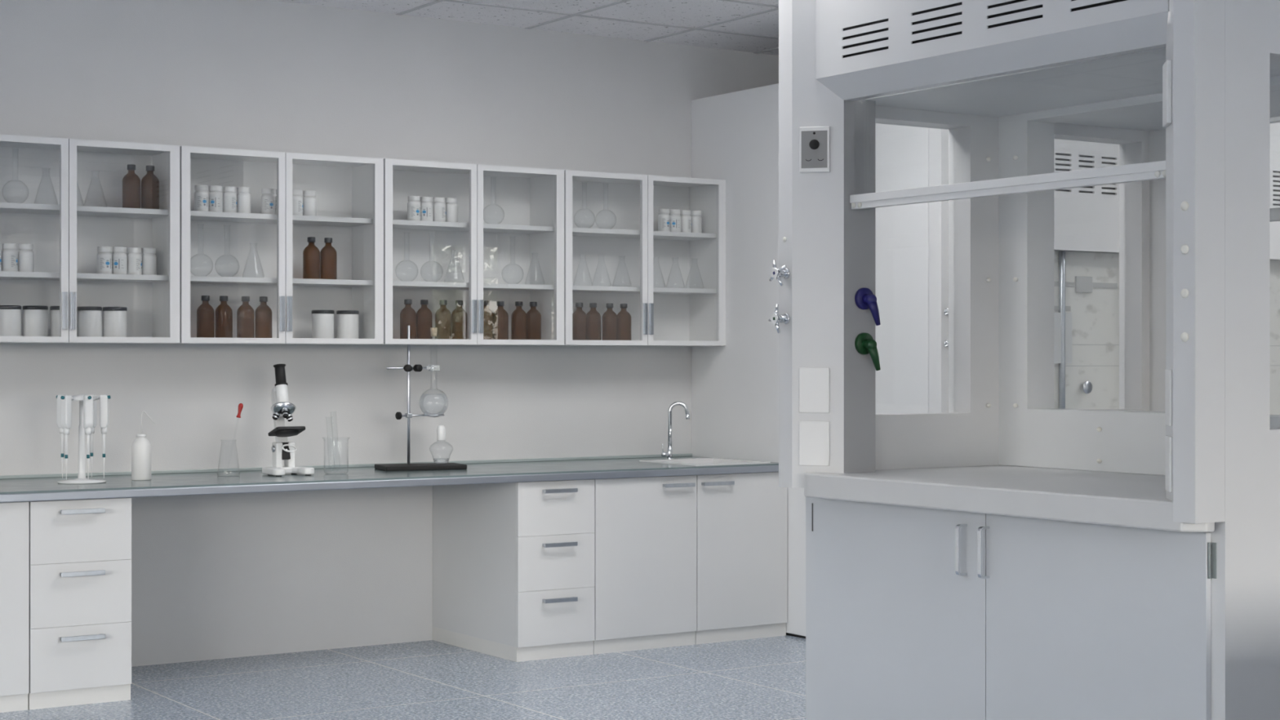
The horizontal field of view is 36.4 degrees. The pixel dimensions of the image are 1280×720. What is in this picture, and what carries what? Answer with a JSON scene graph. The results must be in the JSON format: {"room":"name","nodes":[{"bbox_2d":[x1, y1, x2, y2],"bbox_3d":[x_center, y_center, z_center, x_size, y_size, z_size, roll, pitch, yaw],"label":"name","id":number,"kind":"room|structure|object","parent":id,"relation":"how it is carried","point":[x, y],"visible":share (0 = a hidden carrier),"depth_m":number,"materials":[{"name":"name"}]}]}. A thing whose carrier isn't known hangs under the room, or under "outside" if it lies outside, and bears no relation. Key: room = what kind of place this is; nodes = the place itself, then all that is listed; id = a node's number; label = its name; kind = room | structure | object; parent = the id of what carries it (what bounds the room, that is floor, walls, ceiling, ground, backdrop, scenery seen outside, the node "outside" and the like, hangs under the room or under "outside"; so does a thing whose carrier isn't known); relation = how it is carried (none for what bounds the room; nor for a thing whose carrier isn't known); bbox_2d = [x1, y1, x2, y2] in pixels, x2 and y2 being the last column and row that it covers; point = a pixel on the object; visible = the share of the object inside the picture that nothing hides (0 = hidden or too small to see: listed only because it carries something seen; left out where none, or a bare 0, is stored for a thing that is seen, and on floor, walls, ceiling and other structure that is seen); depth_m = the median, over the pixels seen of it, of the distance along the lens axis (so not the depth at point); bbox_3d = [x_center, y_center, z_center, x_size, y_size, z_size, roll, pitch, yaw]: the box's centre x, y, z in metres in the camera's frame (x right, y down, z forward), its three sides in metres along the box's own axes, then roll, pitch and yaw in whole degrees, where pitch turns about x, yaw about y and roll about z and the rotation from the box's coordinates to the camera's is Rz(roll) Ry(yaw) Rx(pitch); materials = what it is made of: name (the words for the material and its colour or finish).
{"room":"laboratory","nodes":[
{"label":"laboratory","id":0,"kind":"room"},
{"bbox_2d":[0,635,805,719],"bbox_3d":[2.801,1.310,3.745,18.400,0.120,12.768,0,0,-33],"label":"floor","id":1,"kind":"structure","parent":0,"point":[763,678],"depth_m":7.50,"materials":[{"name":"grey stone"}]},
{"bbox_2d":[0,502,29,712],"bbox_3d":[-2.663,0.877,7.088,0.656,0.746,0.766,0,0,-33],"label":"base cabinet","id":2,"kind":"object","parent":1,"relation":"on","point":[14,516],"visible":1,"depth_m":6.92,"materials":[{"name":"white laminate"}]},
{"bbox_2d":[0,453,778,502],"bbox_3d":[-1.235,0.479,8.019,4.068,0.050,0.786,0,0,-33],"label":"countertop","id":3,"kind":"structure","parent":2,"relation":"on","point":[33,487],"depth_m":7.88,"materials":[{"name":"grey stone"}]},
{"bbox_2d":[57,393,106,484],"bbox_3d":[-2.125,0.298,7.416,0.180,0.338,0.180,0,0,-33],"label":"stand","id":4,"kind":"object","parent":3,"relation":"on","point":[81,479],"visible":0.91,"depth_m":7.41,"materials":[{"name":"white plastic"}]},
{"bbox_2d":[56,395,64,478],"bbox_3d":[-2.210,0.292,7.439,0.039,0.318,0.031,0,0,15],"label":"pipette","id":5,"kind":"object","parent":4,"relation":"hanging from","point":[58,397],"visible":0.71,"depth_m":7.43,"materials":[{"name":"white plastic"}]},
{"bbox_2d":[60,395,71,479],"bbox_3d":[-2.165,0.292,7.337,0.031,0.318,0.039,0,0,27],"label":"pipette","id":6,"kind":"object","parent":4,"relation":"hanging from","point":[65,400],"visible":1,"depth_m":7.33,"materials":[{"name":"white plastic"}]},
{"bbox_2d":[83,395,93,476],"bbox_3d":[-2.078,0.292,7.341,0.031,0.318,0.039,0,0,-32],"label":"pipette","id":7,"kind":"object","parent":4,"relation":"hanging from","point":[87,399],"visible":1,"depth_m":7.33,"materials":[{"name":"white plastic"}]},
{"bbox_2d":[87,394,97,476],"bbox_3d":[-2.110,0.292,7.503,0.031,0.318,0.039,0,0,10],"label":"pipette","id":8,"kind":"object","parent":4,"relation":"hanging from","point":[95,402],"visible":0.64,"depth_m":7.49,"materials":[{"name":"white plastic"}]},
{"bbox_2d":[99,395,111,478],"bbox_3d":[-2.037,0.292,7.421,0.039,0.318,0.031,0,0,-3],"label":"pipette","id":9,"kind":"object","parent":4,"relation":"hanging from","point":[104,399],"visible":1,"depth_m":7.41,"materials":[{"name":"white plastic"}]},
{"bbox_2d":[131,410,155,480],"bbox_3d":[-1.940,0.332,7.581,0.075,0.270,0.075,0,0,32],"label":"wash bottle","id":10,"kind":"object","parent":3,"relation":"on","point":[141,446],"visible":1,"depth_m":7.55,"materials":[{"name":"white plastic"}]},
{"bbox_2d":[262,364,314,476],"bbox_3d":[-1.446,0.241,7.941,0.176,0.451,0.240,0,0,-30],"label":"microscope","id":11,"kind":"object","parent":3,"relation":"on","point":[281,407],"visible":1,"depth_m":7.93,"materials":[{"name":"white metal"}]},
{"bbox_2d":[281,444,297,452],"bbox_3d":[-1.423,0.358,7.906,0.061,0.032,0.055,0,0,-24],"label":"mirror","id":12,"kind":"object","parent":11,"relation":"attached to","point":[285,447],"depth_m":7.93,"materials":[{"name":"white"}]},
{"bbox_2d":[374,325,466,471],"bbox_3d":[-0.940,0.159,8.338,0.355,0.615,0.207,0,0,-22],"label":"stand","id":13,"kind":"object","parent":3,"relation":"on","point":[419,466],"depth_m":8.36,"materials":[{"name":"black metal"}]},
{"bbox_2d":[386,364,439,371],"bbox_3d":[-0.971,0.035,8.363,0.252,0.031,0.069,0,0,-39],"label":"clamp","id":14,"kind":"object","parent":13,"relation":"attached to","point":[406,367],"visible":1,"depth_m":8.35,"materials":[{"name":"metal"}]},
{"bbox_2d":[395,412,444,419],"bbox_3d":[-0.949,0.239,8.402,0.226,0.033,0.092,0,0,-33],"label":"ring","id":15,"kind":"object","parent":13,"relation":"attached to","point":[398,415],"visible":1,"depth_m":8.36,"materials":[{"name":"metal"}]},
{"bbox_2d":[418,327,448,417],"bbox_3d":[-0.893,0.055,8.438,0.127,0.390,0.127,0,0,-33],"label":"flask","id":16,"kind":"object","parent":15,"relation":"on","point":[429,403],"visible":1,"depth_m":8.39,"materials":[{"name":"clear glass"}]},
{"bbox_2d":[661,401,689,459],"bbox_3d":[0.166,0.330,9.106,0.134,0.274,0.044,0,0,-5],"label":"tap","id":17,"kind":"object","parent":3,"relation":"on","point":[668,454],"visible":0.94,"depth_m":9.10,"materials":[{"name":"silver metal"}]},
{"bbox_2d":[639,457,769,466],"bbox_3d":[0.293,0.544,8.893,0.410,0.166,0.455,0,0,-33],"label":"sink","id":18,"kind":"object","parent":3,"relation":"in","point":[692,461],"visible":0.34,"depth_m":8.98,"materials":[{"name":"metal"}]},
{"bbox_2d":[28,497,131,709],"bbox_3d":[-2.224,0.877,7.360,0.370,0.746,0.796,0,0,-33],"label":"drawer unit","id":19,"kind":"object","parent":1,"relation":"on","point":[80,550],"visible":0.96,"depth_m":7.05,"materials":[{"name":"white laminate"}]},
{"bbox_2d":[432,479,595,662],"bbox_3d":[-0.550,0.877,8.463,0.375,0.746,0.796,0,0,-33],"label":"drawer unit","id":20,"kind":"object","parent":1,"relation":"on","point":[513,563],"visible":0.98,"depth_m":8.21,"materials":[{"name":"white laminate"}]},
{"bbox_2d":[593,475,697,654],"bbox_3d":[-0.172,0.877,8.713,0.525,0.746,0.796,0,0,-33],"label":"base cabinet","id":21,"kind":"object","parent":1,"relation":"on","point":[646,532],"visible":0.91,"depth_m":8.40,"materials":[{"name":"white laminate"}]},
{"bbox_2d":[695,471,787,644],"bbox_3d":[0.258,0.877,8.996,0.499,0.746,0.796,0,0,-33],"label":"base cabinet","id":22,"kind":"object","parent":1,"relation":"on","point":[742,518],"visible":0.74,"depth_m":8.69,"materials":[{"name":"white laminate"}]},
{"bbox_2d":[691,83,1119,638],"bbox_3d":[1.229,-0.006,9.092,1.220,2.513,1.707,0,0,-33],"label":"wall","id":23,"kind":"structure","parent":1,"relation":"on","point":[735,135],"depth_m":8.97,"materials":[{"name":"paint"}]},
{"bbox_2d":[805,496,1216,719],"bbox_3d":[1.716,0.849,6.254,1.738,0.802,1.704,0,0,-33],"label":"base cabinet","id":24,"kind":"object","parent":1,"relation":"on","point":[913,613],"visible":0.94,"depth_m":5.75,"materials":[{"name":"laminate"}]},
{"bbox_2d":[804,465,1214,532],"bbox_3d":[1.730,0.408,6.197,1.808,0.078,1.637,0,0,-33],"label":"countertop","id":25,"kind":"structure","parent":24,"relation":"on","point":[1136,500],"depth_m":5.76,"materials":[{"name":"plastic"}]},
{"bbox_2d":[928,128,1119,413],"bbox_3d":[1.736,-0.006,8.328,1.244,2.513,0.118,0,0,-33],"label":"fume hood","id":26,"kind":"object","parent":1,"relation":"on","point":[1086,219],"visible":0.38,"depth_m":8.45,"materials":[{"name":"metal"}]},
{"bbox_2d":[768,0,1279,719],"bbox_3d":[1.718,-0.030,6.255,1.964,2.560,1.760,0,0,-33],"label":"fume hood","id":27,"kind":"object","parent":1,"relation":"on","point":[1188,91],"visible":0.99,"depth_m":6.29,"materials":[{"name":"metal"}]},
{"bbox_2d":[768,304,790,333],"bbox_3d":[0.463,-0.136,6.424,0.053,0.096,0.096,0,0,-33],"label":"tap","id":28,"kind":"object","parent":27,"relation":"on","point":[781,319],"depth_m":6.43,"materials":[{"name":"silver metal"}]},
{"bbox_2d":[768,260,790,286],"bbox_3d":[0.463,-0.286,6.424,0.053,0.087,0.087,0,0,-33],"label":"tap","id":29,"kind":"object","parent":27,"relation":"on","point":[782,274],"depth_m":6.43,"materials":[{"name":"silver metal"}]},
{"bbox_2d":[799,126,830,173],"bbox_3d":[0.573,-0.690,6.389,0.100,0.150,0.014,0,0,14],"label":"control panel","id":30,"kind":"object","parent":27,"relation":"on","point":[814,141],"depth_m":6.38,"materials":[{"name":"grey plastic"}]},
{"bbox_2d":[1270,122,1279,414],"bbox_3d":[2.801,-0.006,9.044,1.235,2.513,0.095,0,0,-33],"label":"fume hood","id":31,"kind":"object","parent":1,"relation":"on","point":[1274,127],"visible":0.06,"depth_m":9.20,"materials":[{"name":"metal"}]},
{"bbox_2d":[271,0,778,55],"bbox_3d":[2.801,-1.602,3.745,18.400,0.150,12.768,0,0,-33],"label":"ceiling","id":32,"kind":"structure","parent":0,"point":[686,13],"depth_m":8.62,"materials":[{"name":"tile"}]},
{"bbox_2d":[0,0,1279,666],"bbox_3d":[-0.658,-0.139,8.991,18.400,2.777,0.200,0,0,-33],"label":"wall","id":33,"kind":"structure","parent":0,"point":[215,576],"depth_m":8.39,"materials":[{"name":"paint"}]},
{"bbox_2d":[0,134,179,343],"bbox_3d":[-2.276,-0.461,7.624,0.889,0.789,0.299,0,0,-33],"label":"upper cabinet","id":34,"kind":"object","parent":33,"relation":"attached to","point":[66,235],"visible":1,"depth_m":7.74,"materials":[{"name":"laminate"}]},
{"bbox_2d":[1,243,17,271],"bbox_3d":[-2.428,-0.393,7.505,0.059,0.110,0.058,0,0,-1],"label":"bottle","id":35,"kind":"object","parent":34,"relation":"on","point":[9,254],"visible":0.95,"depth_m":7.48,"materials":[{"name":"white plastic"}]},
{"bbox_2d":[11,256,17,266],"bbox_3d":[-2.407,-0.380,7.504,0.015,0.043,0.051,0,0,1],"label":"print","id":36,"kind":"object","parent":35,"relation":"attached to","point":[14,259],"depth_m":7.49},
{"bbox_2d":[0,305,21,336],"bbox_3d":[-2.433,-0.147,7.503,0.095,0.126,0.095,0,0,10],"label":"storage jar","id":37,"kind":"object","parent":34,"relation":"in","point":[10,315],"visible":0.8,"depth_m":7.46,"materials":[{"name":"white plastic"}]},
{"bbox_2d":[17,244,34,271],"bbox_3d":[-2.375,-0.393,7.535,0.058,0.110,0.059,0,0,-13],"label":"bottle","id":38,"kind":"object","parent":34,"relation":"on","point":[25,254],"visible":0.98,"depth_m":7.51,"materials":[{"name":"white plastic"}]},
{"bbox_2d":[22,305,48,336],"bbox_3d":[-2.346,-0.147,7.559,0.095,0.126,0.095,0,0,41],"label":"storage jar","id":39,"kind":"object","parent":34,"relation":"in","point":[34,317],"visible":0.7,"depth_m":7.52,"materials":[{"name":"white plastic"}]},
{"bbox_2d":[49,306,59,336],"bbox_3d":[-2.256,-0.147,7.613,0.095,0.126,0.095,0,0,-43],"label":"storage jar","id":40,"kind":"object","parent":34,"relation":"in","point":[55,310],"visible":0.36,"depth_m":7.57,"materials":[{"name":"white plastic"}]},
{"bbox_2d":[0,202,168,218],"bbox_3d":[-2.289,-0.590,7.643,0.852,0.021,0.232,0,0,-33],"label":"shelf","id":41,"kind":"object","parent":34,"relation":"attached to","point":[7,210],"depth_m":7.69,"materials":[{"name":"laminate"}]},
{"bbox_2d":[0,271,168,282],"bbox_3d":[-2.289,-0.328,7.643,0.852,0.021,0.232,0,0,-33],"label":"shelf","id":42,"kind":"object","parent":34,"relation":"attached to","point":[5,276],"depth_m":7.68,"materials":[{"name":"laminate"}]},
{"bbox_2d":[76,306,102,337],"bbox_3d":[-2.168,-0.147,7.673,0.095,0.126,0.095,0,0,16],"label":"storage jar","id":43,"kind":"object","parent":34,"relation":"in","point":[89,317],"visible":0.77,"depth_m":7.63,"materials":[{"name":"white plastic"}]},
{"bbox_2d":[97,246,112,274],"bbox_3d":[-2.118,-0.393,7.705,0.058,0.110,0.059,0,0,-43],"label":"bottle","id":44,"kind":"object","parent":34,"relation":"on","point":[104,260],"visible":0.93,"depth_m":7.68,"materials":[{"name":"white plastic"}]},
{"bbox_2d":[100,257,112,268],"bbox_3d":[-2.103,-0.380,7.689,0.051,0.043,0.015,0,0,-41],"label":"print","id":45,"kind":"object","parent":44,"relation":"attached to","point":[105,263],"depth_m":7.68},
{"bbox_2d":[102,306,127,337],"bbox_3d":[-2.083,-0.147,7.728,0.095,0.126,0.095,0,0,-44],"label":"storage jar","id":46,"kind":"object","parent":34,"relation":"in","point":[114,318],"visible":0.81,"depth_m":7.69,"materials":[{"name":"white plastic"}]},
{"bbox_2d":[111,246,127,274],"bbox_3d":[-2.068,-0.393,7.740,0.058,0.110,0.059,0,0,9],"label":"bottle","id":47,"kind":"object","parent":34,"relation":"on","point":[119,257],"visible":0.95,"depth_m":7.72,"materials":[{"name":"white plastic"}]},
{"bbox_2d":[122,164,140,208],"bbox_3d":[-2.028,-0.689,7.766,0.071,0.178,0.071,0,0,44],"label":"bottle","id":48,"kind":"object","parent":34,"relation":"in","point":[131,181],"visible":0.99,"depth_m":7.74,"materials":[{"name":"brown glass"}]},
{"bbox_2d":[127,247,142,274],"bbox_3d":[-2.018,-0.393,7.776,0.059,0.110,0.058,0,0,-1],"label":"bottle","id":49,"kind":"object","parent":34,"relation":"on","point":[134,256],"visible":0.95,"depth_m":7.75,"materials":[{"name":"white plastic"}]},
{"bbox_2d":[142,247,156,275],"bbox_3d":[-1.967,-0.393,7.808,0.058,0.110,0.059,0,0,-13],"label":"bottle","id":50,"kind":"object","parent":34,"relation":"on","point":[148,256],"visible":0.94,"depth_m":7.78,"materials":[{"name":"white plastic"}]},
{"bbox_2d":[141,165,159,208],"bbox_3d":[-1.963,-0.689,7.806,0.071,0.178,0.071,0,0,33],"label":"bottle","id":51,"kind":"object","parent":34,"relation":"in","point":[149,182],"visible":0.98,"depth_m":7.78,"materials":[{"name":"brown glass"}]},
{"bbox_2d":[178,146,383,344],"bbox_3d":[-1.531,-0.461,8.115,0.889,0.789,0.299,0,0,-33],"label":"upper cabinet","id":52,"kind":"object","parent":33,"relation":"attached to","point":[349,190],"visible":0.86,"depth_m":8.21,"materials":[{"name":"laminate"}]},
{"bbox_2d":[194,184,208,211],"bbox_3d":[-1.785,-0.655,7.927,0.058,0.110,0.059,0,0,-43],"label":"bottle","id":53,"kind":"object","parent":52,"relation":"on","point":[201,194],"visible":0.97,"depth_m":7.90,"materials":[{"name":"white plastic"}]},
{"bbox_2d":[197,195,208,206],"bbox_3d":[-1.770,-0.642,7.910,0.051,0.043,0.015,0,0,-41],"label":"print","id":54,"kind":"object","parent":53,"relation":"attached to","point":[202,201],"depth_m":7.90},
{"bbox_2d":[196,295,214,337],"bbox_3d":[-1.771,-0.173,7.938,0.071,0.178,0.071,0,0,26],"label":"bottle","id":55,"kind":"object","parent":52,"relation":"in","point":[205,312],"visible":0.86,"depth_m":7.91,"materials":[{"name":"orange glass"}]},
{"bbox_2d":[208,185,222,212],"bbox_3d":[-1.734,-0.655,7.961,0.058,0.110,0.059,0,0,9],"label":"bottle","id":56,"kind":"object","parent":52,"relation":"on","point":[215,196],"visible":0.96,"depth_m":7.94,"materials":[{"name":"white plastic"}]},
{"bbox_2d":[214,295,232,337],"bbox_3d":[-1.706,-0.173,7.983,0.071,0.178,0.071,0,0,-42],"label":"bottle","id":57,"kind":"object","parent":52,"relation":"in","point":[223,313],"visible":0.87,"depth_m":7.96,"materials":[{"name":"orange glass"}]},
{"bbox_2d":[222,186,236,212],"bbox_3d":[-1.683,-0.655,7.993,0.059,0.110,0.058,0,0,-1],"label":"bottle","id":58,"kind":"object","parent":52,"relation":"on","point":[229,195],"visible":0.94,"depth_m":7.97,"materials":[{"name":"white plastic"}]},
{"bbox_2d":[236,186,250,213],"bbox_3d":[-1.633,-0.655,8.027,0.058,0.110,0.059,0,0,-13],"label":"bottle","id":59,"kind":"object","parent":52,"relation":"on","point":[243,196],"visible":0.96,"depth_m":8.00,"materials":[{"name":"white plastic"}]},
{"bbox_2d":[236,296,254,337],"bbox_3d":[-1.626,-0.173,8.031,0.071,0.178,0.071,0,0,16],"label":"bottle","id":60,"kind":"object","parent":52,"relation":"in","point":[245,313],"visible":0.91,"depth_m":8.00,"materials":[{"name":"orange glass"}]},
{"bbox_2d":[254,296,271,337],"bbox_3d":[-1.560,-0.173,8.073,0.071,0.178,0.071,0,0,-24],"label":"bottle","id":61,"kind":"object","parent":52,"relation":"in","point":[263,313],"visible":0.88,"depth_m":8.04,"materials":[{"name":"orange glass"}]},
{"bbox_2d":[261,188,275,214],"bbox_3d":[-1.543,-0.655,8.083,0.058,0.110,0.059,0,0,-43],"label":"bottle","id":62,"kind":"object","parent":52,"relation":"on","point":[268,197],"visible":0.96,"depth_m":8.06,"materials":[{"name":"white plastic"}]},
{"bbox_2d":[264,199,274,209],"bbox_3d":[-1.528,-0.642,8.066,0.051,0.043,0.015,0,0,-41],"label":"print","id":63,"kind":"object","parent":62,"relation":"attached to","point":[268,203],"depth_m":8.06},
{"bbox_2d":[190,210,373,226],"bbox_3d":[-1.544,-0.590,8.135,0.852,0.021,0.232,0,0,-33],"label":"shelf","id":64,"kind":"object","parent":52,"relation":"attached to","point":[197,219],"depth_m":8.15,"materials":[{"name":"laminate"}]},
{"bbox_2d":[190,275,373,287],"bbox_3d":[-1.544,-0.328,8.135,0.852,0.021,0.232,0,0,-33],"label":"shelf","id":65,"kind":"object","parent":52,"relation":"attached to","point":[195,281],"depth_m":8.14,"materials":[{"name":"laminate"}]},
{"bbox_2d":[292,189,302,215],"bbox_3d":[-1.440,-0.655,8.152,0.059,0.110,0.058,0,0,-1],"label":"bottle","id":66,"kind":"object","parent":52,"relation":"on","point":[297,200],"visible":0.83,"depth_m":8.13,"materials":[{"name":"white plastic"}]},
{"bbox_2d":[302,190,316,216],"bbox_3d":[-1.390,-0.655,8.189,0.058,0.110,0.059,0,0,-13],"label":"bottle","id":67,"kind":"object","parent":52,"relation":"on","point":[309,201],"visible":0.94,"depth_m":8.16,"materials":[{"name":"white plastic"}]},
{"bbox_2d":[302,236,319,279],"bbox_3d":[-1.382,-0.427,8.191,0.071,0.178,0.071,0,0,-4],"label":"bottle","id":68,"kind":"object","parent":52,"relation":"on","point":[311,253],"visible":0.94,"depth_m":8.16,"materials":[{"name":"brown glass"}]},
{"bbox_2d":[311,310,334,338],"bbox_3d":[-1.338,-0.147,8.219,0.095,0.126,0.095,0,0,-21],"label":"storage jar","id":69,"kind":"object","parent":52,"relation":"in","point":[322,321],"visible":0.79,"depth_m":8.18,"materials":[{"name":"white plastic"}]},
{"bbox_2d":[320,237,337,279],"bbox_3d":[-1.317,-0.427,8.235,0.071,0.178,0.071,0,0,39],"label":"bottle","id":70,"kind":"object","parent":52,"relation":"on","point":[328,254],"visible":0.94,"depth_m":8.21,"materials":[{"name":"orange glass"}]},
{"bbox_2d":[336,310,359,338],"bbox_3d":[-1.243,-0.147,8.286,0.095,0.126,0.095,0,0,7],"label":"storage jar","id":71,"kind":"object","parent":52,"relation":"in","point":[347,320],"visible":0.79,"depth_m":8.24,"materials":[{"name":"white plastic"}]},
{"bbox_2d":[365,158,564,345],"bbox_3d":[-0.785,-0.461,8.607,0.889,0.789,0.299,0,0,-33],"label":"upper cabinet","id":72,"kind":"object","parent":33,"relation":"attached to","point":[531,200],"visible":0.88,"depth_m":8.72,"materials":[{"name":"laminate"}]},
{"bbox_2d":[400,299,416,338],"bbox_3d":[-1.005,-0.173,8.440,0.071,0.178,0.071,0,0,-41],"label":"bottle","id":73,"kind":"object","parent":72,"relation":"in","point":[407,315],"visible":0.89,"depth_m":8.41,"materials":[{"name":"orange glass"}]},
{"bbox_2d":[407,195,421,220],"bbox_3d":[-0.981,-0.655,8.457,0.058,0.110,0.059,0,0,-43],"label":"bottle","id":74,"kind":"object","parent":72,"relation":"on","point":[414,208],"visible":0.97,"depth_m":8.43,"materials":[{"name":"white plastic"}]},
{"bbox_2d":[416,299,432,338],"bbox_3d":[-0.939,-0.173,8.481,0.071,0.178,0.071,0,0,7],"label":"bottle","id":75,"kind":"object","parent":72,"relation":"in","point":[424,315],"visible":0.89,"depth_m":8.45,"materials":[{"name":"orange glass"}]},
{"bbox_2d":[420,196,433,221],"bbox_3d":[-0.931,-0.655,8.492,0.058,0.110,0.059,0,0,9],"label":"bottle","id":76,"kind":"object","parent":72,"relation":"on","point":[426,205],"visible":0.97,"depth_m":8.47,"materials":[{"name":"white plastic"}]},
{"bbox_2d":[432,197,445,222],"bbox_3d":[-0.878,-0.655,8.523,0.059,0.110,0.058,0,0,-1],"label":"bottle","id":77,"kind":"object","parent":72,"relation":"on","point":[439,206],"visible":0.96,"depth_m":8.50,"materials":[{"name":"white plastic"}]},
{"bbox_2d":[435,299,451,338],"bbox_3d":[-0.862,-0.173,8.533,0.071,0.178,0.071,0,0,-12],"label":"bottle","id":78,"kind":"object","parent":72,"relation":"in","point":[442,315],"visible":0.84,"depth_m":8.50,"materials":[{"name":"orange glass"}]},
{"bbox_2d":[444,197,457,222],"bbox_3d":[-0.829,-0.655,8.559,0.058,0.110,0.059,0,0,-13],"label":"bottle","id":79,"kind":"object","parent":72,"relation":"on","point":[451,207],"visible":0.94,"depth_m":8.53,"materials":[{"name":"white plastic"}]},
{"bbox_2d":[451,300,466,339],"bbox_3d":[-0.796,-0.173,8.576,0.071,0.178,0.071,0,0,16],"label":"bottle","id":80,"kind":"object","parent":72,"relation":"in","point":[459,315],"visible":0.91,"depth_m":8.55,"materials":[{"name":"orange glass"}]},
{"bbox_2d":[392,219,554,234],"bbox_3d":[-0.798,-0.590,8.627,0.852,0.021,0.232,0,0,-33],"label":"shelf","id":81,"kind":"object","parent":72,"relation":"attached to","point":[399,226],"depth_m":8.66,"materials":[{"name":"laminate"}]},
{"bbox_2d":[392,280,554,291],"bbox_3d":[-0.798,-0.328,8.627,0.852,0.021,0.232,0,0,-33],"label":"shelf","id":82,"kind":"object","parent":72,"relation":"attached to","point":[397,286],"depth_m":8.64,"materials":[{"name":"laminate"}]},
{"bbox_2d":[483,300,493,339],"bbox_3d":[-0.685,-0.173,8.649,0.071,0.178,0.071,0,0,-28],"label":"bottle","id":83,"kind":"object","parent":72,"relation":"in","point":[488,316],"visible":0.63,"depth_m":8.62,"materials":[{"name":"orange glass"}]},
{"bbox_2d":[493,301,508,339],"bbox_3d":[-0.622,-0.173,8.693,0.071,0.178,0.071,0,0,-29],"label":"bottle","id":84,"kind":"object","parent":72,"relation":"in","point":[500,315],"visible":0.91,"depth_m":8.66,"materials":[{"name":"orange glass"}]},
{"bbox_2d":[511,301,526,339],"bbox_3d":[-0.543,-0.173,8.743,0.071,0.178,0.071,0,0,27],"label":"bottle","id":85,"kind":"object","parent":72,"relation":"in","point":[518,317],"visible":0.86,"depth_m":8.71,"materials":[{"name":"orange glass"}]},
{"bbox_2d":[526,302,541,339],"bbox_3d":[-0.481,-0.173,8.787,0.071,0.178,0.071,0,0,-8],"label":"bottle","id":86,"kind":"object","parent":72,"relation":"in","point":[533,315],"visible":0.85,"depth_m":8.76,"materials":[{"name":"orange glass"}]},
{"bbox_2d":[395,0,778,53],"bbox_3d":[2.801,-1.525,3.745,18.000,0.006,12.368,0,0,-33],"label":"grid","id":87,"kind":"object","parent":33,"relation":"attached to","point":[579,14],"depth_m":8.64,"materials":[{"name":"metal"}]},
{"bbox_2d":[540,169,725,346],"bbox_3d":[-0.039,-0.461,9.099,0.889,0.789,0.299,0,0,-33],"label":"upper cabinet","id":88,"kind":"object","parent":33,"relation":"attached to","point":[672,314],"visible":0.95,"depth_m":9.22,"materials":[{"name":"laminate"}]},
{"bbox_2d":[572,302,586,340],"bbox_3d":[-0.278,-0.173,8.921,0.071,0.178,0.071,0,0,-1],"label":"bottle","id":89,"kind":"object","parent":88,"relation":"in","point":[579,316],"visible":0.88,"depth_m":8.89,"materials":[{"name":"orange glass"}]},
{"bbox_2d":[586,302,600,340],"bbox_3d":[-0.215,-0.173,8.963,0.071,0.178,0.071,0,0,24],"label":"bottle","id":90,"kind":"object","parent":88,"relation":"in","point":[593,317],"visible":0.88,"depth_m":8.93,"materials":[{"name":"orange glass"}]},
{"bbox_2d":[602,302,617,340],"bbox_3d":[-0.140,-0.173,9.014,0.071,0.178,0.071,0,0,38],"label":"bottle","id":91,"kind":"object","parent":88,"relation":"in","point":[609,317],"visible":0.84,"depth_m":8.99,"materials":[{"name":"orange glass"}]},
{"bbox_2d":[617,303,631,340],"bbox_3d":[-0.076,-0.173,9.057,0.071,0.178,0.071,0,0,-32],"label":"bottle","id":92,"kind":"object","parent":88,"relation":"in","point":[624,317],"visible":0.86,"depth_m":9.03,"materials":[{"name":"orange glass"}]},
{"bbox_2d":[572,227,716,240],"bbox_3d":[-0.052,-0.590,9.119,0.852,0.021,0.232,0,0,-33],"label":"shelf","id":93,"kind":"object","parent":88,"relation":"attached to","point":[578,233],"depth_m":9.14,"materials":[{"name":"laminate"}]},
{"bbox_2d":[572,284,716,294],"bbox_3d":[-0.052,-0.328,9.119,0.852,0.021,0.232,0,0,-33],"label":"shelf","id":94,"kind":"object","parent":88,"relation":"attached to","point":[576,289],"depth_m":9.16,"materials":[{"name":"laminate"}]},
{"bbox_2d":[657,208,670,231],"bbox_3d":[0.114,-0.655,9.178,0.058,0.110,0.059,0,0,-43],"label":"bottle","id":95,"kind":"object","parent":88,"relation":"on","point":[664,217],"visible":0.98,"depth_m":9.15,"materials":[{"name":"white plastic"}]},
{"bbox_2d":[669,208,681,231],"bbox_3d":[0.166,-0.655,9.212,0.058,0.110,0.059,0,0,9],"label":"bottle","id":96,"kind":"object","parent":88,"relation":"on","point":[675,217],"visible":0.94,"depth_m":9.19,"materials":[{"name":"white plastic"}]},
{"bbox_2d":[680,209,691,232],"bbox_3d":[0.215,-0.655,9.248,0.059,0.110,0.058,0,0,-1],"label":"bottle","id":97,"kind":"object","parent":88,"relation":"on","point":[685,215],"visible":0.92,"depth_m":9.22,"materials":[{"name":"white plastic"}]},
{"bbox_2d":[690,210,702,232],"bbox_3d":[0.266,-0.655,9.283,0.058,0.110,0.059,0,0,-13],"label":"bottle","id":98,"kind":"object","parent":88,"relation":"on","point":[696,219],"visible":0.97,"depth_m":9.26,"materials":[{"name":"white plastic"}]},
{"bbox_2d":[670,213,680,231],"bbox_3d":[0.166,-0.645,9.212,0.058,0.089,0.058,0,0,9],"label":"print","id":99,"kind":"object","parent":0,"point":[675,219],"depth_m":9.19,"materials":[{"name":"white paper"}]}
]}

